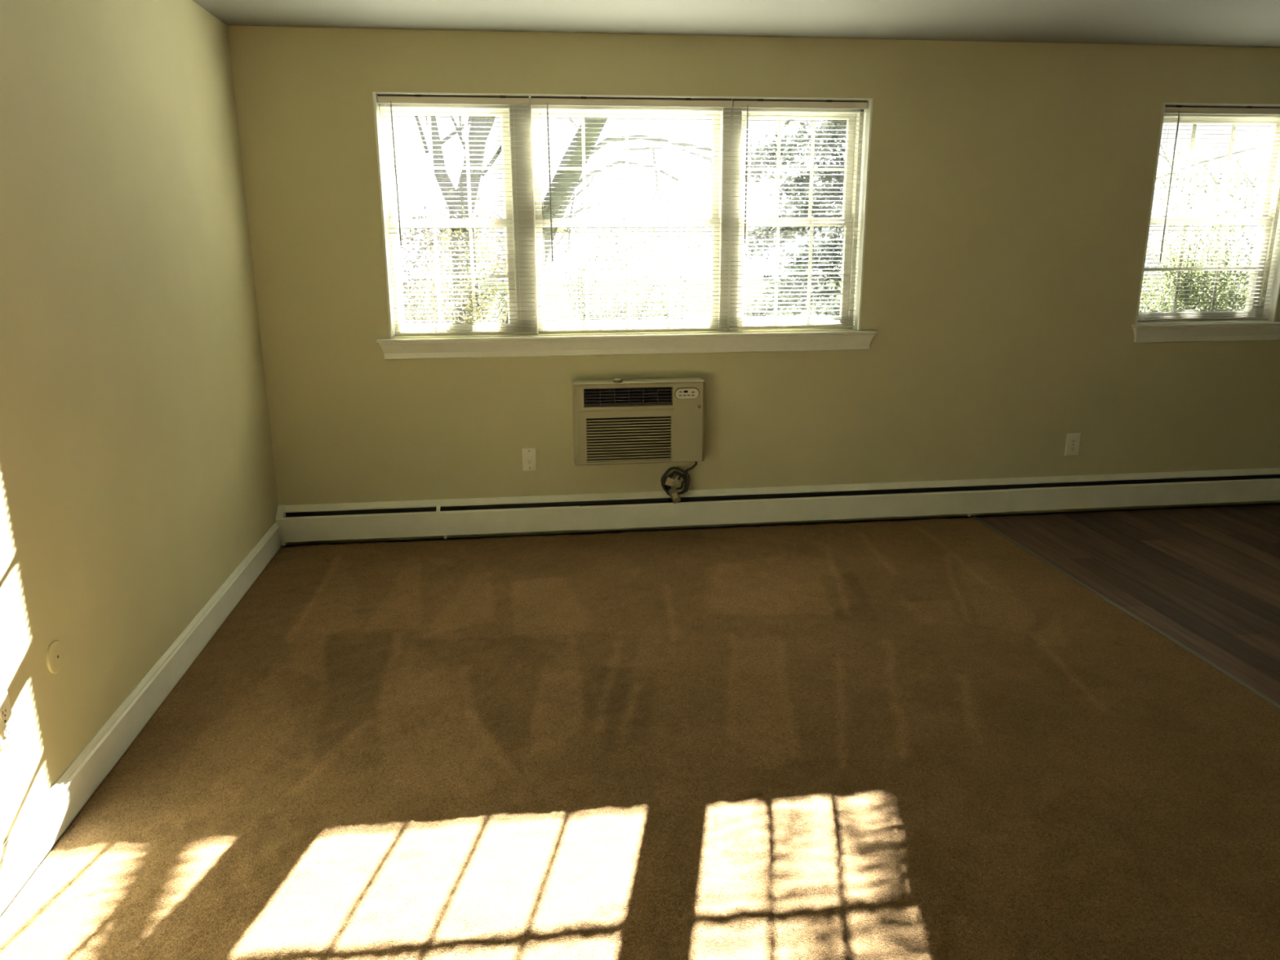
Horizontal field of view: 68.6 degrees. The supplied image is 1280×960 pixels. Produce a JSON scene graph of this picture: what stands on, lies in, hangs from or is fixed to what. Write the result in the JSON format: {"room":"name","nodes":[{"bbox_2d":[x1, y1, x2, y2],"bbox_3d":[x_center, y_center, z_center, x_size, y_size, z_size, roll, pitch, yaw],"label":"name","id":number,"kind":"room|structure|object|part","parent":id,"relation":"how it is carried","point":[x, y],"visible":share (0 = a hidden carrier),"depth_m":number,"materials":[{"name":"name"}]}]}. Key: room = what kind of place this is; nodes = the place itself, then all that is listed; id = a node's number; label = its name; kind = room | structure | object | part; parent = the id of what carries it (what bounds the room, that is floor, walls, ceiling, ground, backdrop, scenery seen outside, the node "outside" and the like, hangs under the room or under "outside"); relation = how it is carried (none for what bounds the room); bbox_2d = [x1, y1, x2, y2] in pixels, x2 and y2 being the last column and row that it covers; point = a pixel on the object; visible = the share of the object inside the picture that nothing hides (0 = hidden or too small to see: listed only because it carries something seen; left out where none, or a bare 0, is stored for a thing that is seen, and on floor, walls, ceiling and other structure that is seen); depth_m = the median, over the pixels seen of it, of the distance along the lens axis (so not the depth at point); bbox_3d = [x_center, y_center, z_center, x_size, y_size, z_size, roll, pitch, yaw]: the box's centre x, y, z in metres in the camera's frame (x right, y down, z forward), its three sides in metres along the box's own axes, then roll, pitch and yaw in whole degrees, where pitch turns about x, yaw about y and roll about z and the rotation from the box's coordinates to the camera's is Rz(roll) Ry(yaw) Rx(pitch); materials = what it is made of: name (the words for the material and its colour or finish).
{"room":"empty living room","nodes":[
{"label":"empty living room","id":0,"kind":"room"},
{"bbox_2d":[0,0,281,917],"bbox_3d":[-1.439,0.134,0.572,0.200,2.570,8.200,-2,15,-7],"label":"wall","id":1,"kind":"structure","parent":0,"point":[137,472],"depth_m":2.91,"materials":[{"name":"paint"}]},
{"bbox_2d":[0,691,16,751],"bbox_3d":[-1.518,0.576,2.240,0.009,0.120,0.075,-2,15,-7],"label":"wall outlet","id":2,"kind":"object","parent":1,"relation":"attached to","point":[7,731],"visible":1,"depth_m":2.24,"materials":[{"name":"beige plastic"}]},
{"bbox_2d":[0,706,8,719],"bbox_3d":[-1.516,0.555,2.235,0.004,0.028,0.029,-2,15,-7],"label":"receptacle","id":3,"kind":"object","parent":2,"relation":"attached to","point":[3,709],"depth_m":2.23,"materials":[{"name":"beige plastic"}]},
{"bbox_2d":[3,724,11,736],"bbox_3d":[-1.516,0.599,2.247,0.004,0.028,0.029,-2,15,-7],"label":"receptacle","id":4,"kind":"object","parent":2,"relation":"attached to","point":[6,727],"depth_m":2.25,"materials":[{"name":"white plastic"}]},
{"bbox_2d":[46,640,64,673],"bbox_3d":[-1.552,0.470,2.495,0.010,0.088,0.088,-2,15,-7],"label":"round cover plate","id":5,"kind":"object","parent":1,"relation":"attached to","point":[55,651],"visible":1,"depth_m":2.48,"materials":[{"name":"beige paint"}]},
{"bbox_2d":[0,522,280,915],"bbox_3d":[-1.332,1.268,0.937,0.016,0.131,7.905,-2,15,-7],"label":"baseboard","id":6,"kind":"structure","parent":1,"relation":"attached to","point":[22,852],"depth_m":2.80,"materials":[{"name":"paint"}]},
{"bbox_2d":[192,0,1279,47],"bbox_3d":[3.356,-1.260,0.935,9.500,0.100,8.000,-2,15,-7],"label":"ceiling","id":7,"kind":"structure","parent":0,"point":[1207,23],"depth_m":4.11,"materials":[{"name":"paint"}]},
{"bbox_2d":[227,25,1279,545],"bbox_3d":[2.848,-1.097,5.193,9.900,2.570,0.220,-2,15,-7],"label":"wall","id":8,"kind":"structure","parent":0,"point":[1010,188],"depth_m":4.83,"materials":[{"name":"paint"}]},
{"bbox_2d":[521,447,536,471],"bbox_3d":[-0.576,-0.107,4.888,0.072,0.122,0.009,-2,15,-7],"label":"wall outlet","id":9,"kind":"object","parent":8,"relation":"attached to","point":[529,455],"visible":1,"depth_m":4.89,"materials":[{"name":"beige plastic"}]},
{"bbox_2d":[526,458,532,465],"bbox_3d":[-0.575,-0.094,4.889,0.029,0.032,0.004,-2,15,-7],"label":"receptacle","id":10,"kind":"object","parent":9,"relation":"attached to","point":[529,461],"depth_m":4.89,"materials":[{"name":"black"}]},
{"bbox_2d":[372,91,877,359],"bbox_3d":[-0.044,-1.271,4.755,2.556,1.244,0.272,-2,15,-7],"label":"window","id":11,"kind":"structure","parent":8,"relation":"in","point":[694,343],"depth_m":4.74,"materials":[{"name":"paint"}]},
{"bbox_3d":[-0.938,-1.537,4.628,0.608,0.558,0.032,-2,15,-7],"label":"sash frame","id":12,"kind":"part","parent":11,"relation":"part of","materials":[{"name":"grey plastic"}]},
{"bbox_3d":[-0.931,-1.026,4.723,0.608,0.554,0.032,-2,15,-7],"label":"sash frame","id":13,"kind":"part","parent":11,"relation":"part of","materials":[{"name":"grey plastic"}]},
{"bbox_2d":[377,94,536,336],"bbox_3d":[-0.880,-1.276,4.586,0.710,1.130,0.052,-2,15,-7],"label":"window blind","id":14,"kind":"object","parent":11,"relation":"attached to","point":[381,99],"visible":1,"depth_m":4.58,"materials":[{"name":"beige plastic"}]},
{"bbox_3d":[-1.196,-1.251,4.545,0.001,1.094,0.001,-2,15,-7],"label":"ladder cord","id":15,"kind":"part","parent":14,"relation":"part of","materials":[{"name":"white fabric"}]},
{"bbox_3d":[-1.200,-1.258,4.571,0.001,1.094,0.001,-2,15,-7],"label":"ladder cord","id":16,"kind":"part","parent":14,"relation":"part of","materials":[{"name":"white fabric"}]},
{"bbox_3d":[-0.883,-1.801,4.457,0.710,0.028,0.036,-2,15,-7],"label":"head rail","id":17,"kind":"part","parent":14,"relation":"part of","materials":[{"name":"beige plastic"}]},
{"bbox_3d":[-0.878,-0.738,4.735,0.704,0.013,0.025,-2,15,-7],"label":"rail","id":18,"kind":"part","parent":14,"relation":"part of","materials":[{"name":"beige plastic"}]},
{"bbox_3d":[-0.604,-1.273,4.617,0.001,1.094,0.001,-2,15,-7],"label":"ladder cord","id":19,"kind":"part","parent":14,"relation":"part of","materials":[{"name":"white fabric"}]},
{"bbox_3d":[-0.065,-1.568,4.733,0.950,0.558,0.032,-2,15,-7],"label":"sash frame","id":20,"kind":"part","parent":11,"relation":"part of","materials":[{"name":"grey plastic"}]},
{"bbox_3d":[-0.027,-0.689,4.790,2.556,0.100,0.042,-2,15,-7],"label":"sill","id":21,"kind":"part","parent":11,"relation":"part of","materials":[{"name":"paint"}]},
{"bbox_3d":[-0.058,-1.058,4.828,0.950,0.554,0.032,-2,15,-7],"label":"sash frame","id":22,"kind":"part","parent":11,"relation":"part of","materials":[{"name":"grey plastic"}]},
{"bbox_2d":[530,96,732,333],"bbox_3d":[-0.033,-1.306,4.688,0.984,1.130,0.052,-2,15,-7],"label":"window blind","id":23,"kind":"object","parent":11,"relation":"attached to","point":[535,100],"visible":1,"depth_m":4.68,"materials":[{"name":"beige plastic"}]},
{"bbox_3d":[-0.478,-1.284,4.658,0.001,1.094,0.001,-2,15,-7],"label":"ladder cord","id":24,"kind":"part","parent":23,"relation":"part of","materials":[{"name":"white fabric"}]},
{"bbox_3d":[-0.475,-1.278,4.632,0.001,1.094,0.001,-2,15,-7],"label":"ladder cord","id":25,"kind":"part","parent":23,"relation":"part of","materials":[{"name":"white fabric"}]},
{"bbox_3d":[-0.037,-1.832,4.559,0.984,0.028,0.036,-2,15,-7],"label":"head rail","id":26,"kind":"part","parent":23,"relation":"part of","materials":[{"name":"beige plastic"}]},
{"bbox_3d":[-0.032,-0.768,4.837,0.978,0.013,0.025,-2,15,-7],"label":"rail","id":27,"kind":"part","parent":23,"relation":"part of","materials":[{"name":"beige plastic"}]},
{"bbox_3d":[0.413,-1.317,4.766,0.001,1.094,0.001,-2,15,-7],"label":"ladder cord","id":28,"kind":"part","parent":23,"relation":"part of","materials":[{"name":"white fabric"}]},
{"bbox_3d":[0.416,-1.310,4.740,0.001,1.094,0.001,-2,15,-7],"label":"ladder cord","id":29,"kind":"part","parent":23,"relation":"part of","materials":[{"name":"white fabric"}]},
{"bbox_3d":[0.807,-1.089,4.932,0.614,0.554,0.032,-2,15,-7],"label":"sash frame","id":30,"kind":"part","parent":11,"relation":"part of","materials":[{"name":"grey plastic"}]},
{"bbox_3d":[0.800,-1.600,4.837,0.614,0.558,0.032,-2,15,-7],"label":"sash frame","id":31,"kind":"part","parent":11,"relation":"part of","materials":[{"name":"grey plastic"}]},
{"bbox_2d":[728,98,867,329],"bbox_3d":[0.799,-1.339,4.788,0.682,1.124,0.052,-2,15,-7],"label":"window blind","id":32,"kind":"object","parent":11,"relation":"attached to","point":[736,103],"visible":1,"depth_m":4.78,"materials":[{"name":"beige plastic"}]},
{"bbox_3d":[0.551,-1.324,4.782,0.001,1.088,0.001,-2,15,-7],"label":"ladder cord","id":33,"kind":"part","parent":32,"relation":"part of","materials":[{"name":"white fabric"}]},
{"bbox_3d":[0.555,-1.318,4.756,0.001,1.088,0.001,-2,15,-7],"label":"ladder cord","id":34,"kind":"part","parent":32,"relation":"part of","materials":[{"name":"white fabric"}]},
{"bbox_3d":[0.801,-0.804,4.936,0.676,0.013,0.025,-2,15,-7],"label":"rail","id":35,"kind":"part","parent":32,"relation":"part of","materials":[{"name":"beige plastic"}]},
{"bbox_3d":[0.796,-1.862,4.659,0.682,0.028,0.036,-2,15,-7],"label":"head rail","id":36,"kind":"part","parent":32,"relation":"part of","materials":[{"name":"beige plastic"}]},
{"bbox_3d":[1.092,-1.344,4.847,0.001,1.088,0.001,-2,15,-7],"label":"ladder cord","id":37,"kind":"part","parent":32,"relation":"part of","materials":[{"name":"white fabric"}]},
{"bbox_3d":[1.096,-1.337,4.821,0.001,1.088,0.001,-2,15,-7],"label":"ladder cord","id":38,"kind":"part","parent":32,"relation":"part of","materials":[{"name":"white fabric"}]},
{"bbox_2d":[571,377,704,503],"bbox_3d":[-0.006,-0.204,4.867,0.678,0.668,0.142,-2,15,-7],"label":"air conditioner","id":39,"kind":"object","parent":8,"relation":"attached to","point":[616,421],"visible":1,"depth_m":4.80,"materials":[{"name":"plastic"}]},
{"bbox_3d":[-0.113,-0.501,4.727,0.048,0.021,0.048,-2,15,-7],"label":"knob","id":40,"kind":"part","parent":39,"relation":"part of","materials":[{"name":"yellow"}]},
{"bbox_2d":[583,386,671,402],"bbox_3d":[-0.063,-0.430,4.787,0.474,0.116,0.008,-2,15,-7],"label":"vent","id":41,"kind":"object","parent":39,"relation":"attached to","point":[651,388],"depth_m":4.77,"materials":[{"name":"black plastic"}]},
{"bbox_3d":[-0.005,-0.300,4.849,0.674,0.425,0.130,-2,15,-7],"label":"casing","id":42,"kind":"part","parent":39,"relation":"part of","materials":[{"name":"plastic"}]},
{"bbox_3d":[0.002,-0.291,4.808,0.639,0.406,0.045,-2,15,-7],"label":"panel","id":43,"kind":"part","parent":39,"relation":"part of","materials":[{"name":"plastic"}]},
{"bbox_3d":[0.205,-0.012,4.963,0.190,0.207,0.060,-2,15,-7],"label":"power cord","id":44,"kind":"part","parent":39,"relation":"part of","materials":[{"name":"grey rubber"}]},
{"bbox_3d":[0.240,-0.439,4.774,0.121,0.053,0.004,-2,15,-7],"label":"panel plate","id":45,"kind":"part","parent":39,"relation":"part of","materials":[{"name":"beige plastic"}]},
{"bbox_2d":[275,467,1279,546],"bbox_3d":[2.873,0.062,5.341,9.498,0.194,0.084,-2,15,-7],"label":"baseboard heater","id":46,"kind":"object","parent":8,"relation":"attached to","point":[510,514],"visible":0.99,"depth_m":5.05,"materials":[{"name":"metal"}]},
{"bbox_3d":[-1.062,0.226,4.839,1.501,0.128,0.012,-2,15,-7],"label":"panel","id":47,"kind":"part","parent":46,"relation":"part of","materials":[{"name":"metal"}]},
{"bbox_3d":[2.870,0.047,5.363,9.496,0.172,0.034,-2,15,-7],"label":"plate","id":48,"kind":"part","parent":46,"relation":"part of","materials":[{"name":"metal"}]},
{"bbox_3d":[0.862,0.158,5.068,2.385,0.128,0.012,-2,15,-7],"label":"panel","id":49,"kind":"part","parent":46,"relation":"part of","materials":[{"name":"metal"}]},
{"bbox_3d":[4.818,0.013,5.547,5.584,0.128,0.012,-2,15,-7],"label":"panel","id":50,"kind":"part","parent":46,"relation":"part of","materials":[{"name":"metal"}]},
{"bbox_2d":[1064,433,1080,455],"bbox_3d":[2.425,-0.198,5.254,0.080,0.128,0.009,-2,15,-7],"label":"wall outlet","id":51,"kind":"object","parent":8,"relation":"attached to","point":[1073,440],"visible":1,"depth_m":5.25,"materials":[{"name":"beige plastic"}]},
{"bbox_2d":[1070,446,1075,451],"bbox_3d":[2.425,-0.176,5.258,0.029,0.028,0.004,-2,15,-7],"label":"receptacle","id":52,"kind":"object","parent":51,"relation":"attached to","point":[1072,448],"depth_m":5.26,"materials":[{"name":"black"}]},
{"bbox_2d":[1071,438,1075,443],"bbox_3d":[2.425,-0.218,5.246,0.029,0.028,0.004,-2,15,-7],"label":"receptacle","id":53,"kind":"object","parent":51,"relation":"attached to","point":[1073,440],"depth_m":5.24,"materials":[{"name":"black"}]},
{"bbox_2d":[1131,102,1279,342],"bbox_3d":[3.130,-1.385,5.122,0.922,1.234,0.242,-2,15,-7],"label":"window","id":54,"kind":"structure","parent":8,"relation":"in","point":[1254,330],"depth_m":5.16,"materials":[{"name":"paint"}]},
{"bbox_3d":[3.106,-1.176,5.208,0.776,0.547,0.032,-2,15,-7],"label":"sash frame","id":55,"kind":"part","parent":54,"relation":"part of","materials":[{"name":"grey plastic"}]},
{"bbox_3d":[3.145,-0.812,5.170,0.922,0.100,0.042,-2,15,-7],"label":"sill","id":56,"kind":"part","parent":54,"relation":"part of","materials":[{"name":"paint"}]},
{"bbox_2d":[1137,105,1279,322],"bbox_3d":[3.114,-1.422,5.067,0.808,1.118,0.052,-2,15,-7],"label":"window blind","id":57,"kind":"object","parent":54,"relation":"attached to","point":[1180,109],"visible":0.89,"depth_m":5.06,"materials":[{"name":"beige plastic"}]},
{"bbox_3d":[2.764,-1.403,5.048,0.001,1.082,0.001,-2,15,-7],"label":"ladder cord","id":58,"kind":"part","parent":57,"relation":"part of","materials":[{"name":"white fabric"}]},
{"bbox_3d":[2.767,-1.397,5.023,0.001,1.082,0.001,-2,15,-7],"label":"ladder cord","id":59,"kind":"part","parent":57,"relation":"part of","materials":[{"name":"white fabric"}]},
{"bbox_3d":[2.802,-1.792,4.907,0.022,0.240,0.003,-4,15,-15],"label":"lift cord","id":60,"kind":"part","parent":57,"relation":"part of","materials":[{"name":"white fabric"}]},
{"bbox_3d":[3.115,-0.890,5.215,0.802,0.013,0.025,-2,15,-7],"label":"rail","id":61,"kind":"part","parent":57,"relation":"part of","materials":[{"name":"beige plastic"}]},
{"bbox_3d":[3.111,-1.942,4.939,0.808,0.028,0.036,-2,15,-7],"label":"head rail","id":62,"kind":"part","parent":57,"relation":"part of","materials":[{"name":"beige plastic"}]},
{"bbox_3d":[3.463,-1.429,5.133,0.001,1.082,0.001,-2,15,-7],"label":"ladder cord","id":63,"kind":"part","parent":57,"relation":"part of","materials":[{"name":"white fabric"}]},
{"bbox_3d":[3.467,-1.422,5.107,0.001,1.082,0.001,-2,15,-7],"label":"ladder cord","id":64,"kind":"part","parent":57,"relation":"part of","materials":[{"name":"white plastic"}]},
{"bbox_3d":[3.099,-1.682,5.115,0.776,0.556,0.032,-2,15,-7],"label":"sash frame","id":65,"kind":"part","parent":54,"relation":"part of","materials":[{"name":"grey plastic"}]},
{"bbox_2d":[280,502,1279,704],"bbox_3d":[3.367,1.180,1.574,9.700,0.056,8.200,-2,15,-7],"label":"floor","id":66,"kind":"structure","parent":0,"point":[1207,578],"depth_m":4.48,"materials":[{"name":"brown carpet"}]},
{"bbox_2d":[0,517,1279,959],"bbox_3d":[0.507,1.267,1.178,3.694,0.012,7.908,-2,15,-7],"label":"carpet","id":67,"kind":"object","parent":66,"relation":"on","point":[912,740],"visible":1,"depth_m":2.77,"materials":[{"name":"brown carpet"}]},
{"bbox_2d":[973,516,1279,708],"bbox_3d":[2.348,1.206,1.400,0.024,0.024,7.905,-2,15,-7],"label":"trim","id":68,"kind":"structure","parent":66,"relation":"on","point":[1103,597],"depth_m":3.77,"materials":[{"name":"brown wood"}]},
{"bbox_2d":[402,275,1248,324],"bbox_3d":[7.401,-8.594,50.902,110.000,0.200,89.400,-2,15,-7],"label":"ground","id":69,"kind":"structure","parent":0,"point":[761,283],"depth_m":69.77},
{"bbox_2d":[400,196,507,324],"bbox_3d":[-3.284,-1.964,16.162,3.521,5.591,3.647,-8,16,-26],"label":"shrub","id":70,"kind":"object","parent":69,"relation":"on","point":[439,239],"visible":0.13,"depth_m":15.51,"materials":[{"name":"green plant"}]},
{"bbox_2d":[414,115,504,324],"bbox_3d":[-3.650,-4.997,18.665,3.432,9.298,2.278,-2,15,-7],"label":"bare tree","id":71,"kind":"object","parent":69,"relation":"on","point":[475,179],"visible":0.18,"depth_m":18.49,"materials":[{"name":"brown bark"}]},
{"bbox_2d":[486,117,746,323],"bbox_3d":[0.030,-2.694,11.590,4.465,8.440,0.818,-2,15,-7],"label":"leaning tree","id":72,"kind":"object","parent":69,"relation":"on","point":[588,122],"visible":0.23,"depth_m":11.14,"materials":[{"name":"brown bark"}]},
{"bbox_2d":[541,188,768,322],"bbox_3d":[-0.036,-3.680,22.043,6.059,5.947,6.267,5,16,20],"label":"shrub","id":73,"kind":"object","parent":69,"relation":"on","point":[623,307],"visible":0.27,"depth_m":21.89,"materials":[{"name":"green plant"}]},
{"bbox_2d":[743,119,846,319],"bbox_3d":[3.338,-5.352,13.781,4.272,12.760,4.421,11,19,37],"label":"evergreen tree","id":74,"kind":"object","parent":69,"relation":"on","point":[837,248],"visible":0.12,"depth_m":13.89,"materials":[{"name":"green plant"}]},
{"bbox_2d":[1138,140,1267,311],"bbox_3d":[13.929,-4.709,23.435,6.281,7.211,5.273,-5,15,-17],"label":"leafy tree","id":75,"kind":"object","parent":69,"relation":"on","point":[1207,277],"visible":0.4,"depth_m":22.50,"materials":[{"name":"green plant"}]},
{"bbox_2d":[1155,143,1268,199],"bbox_3d":[5.608,-1.045,10.643,2.527,5.624,0.339,-2,15,-7],"label":"branch","id":76,"kind":"object","parent":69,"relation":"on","point":[1220,157],"visible":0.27,"depth_m":10.10,"materials":[{"name":"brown plant"}]}
]}

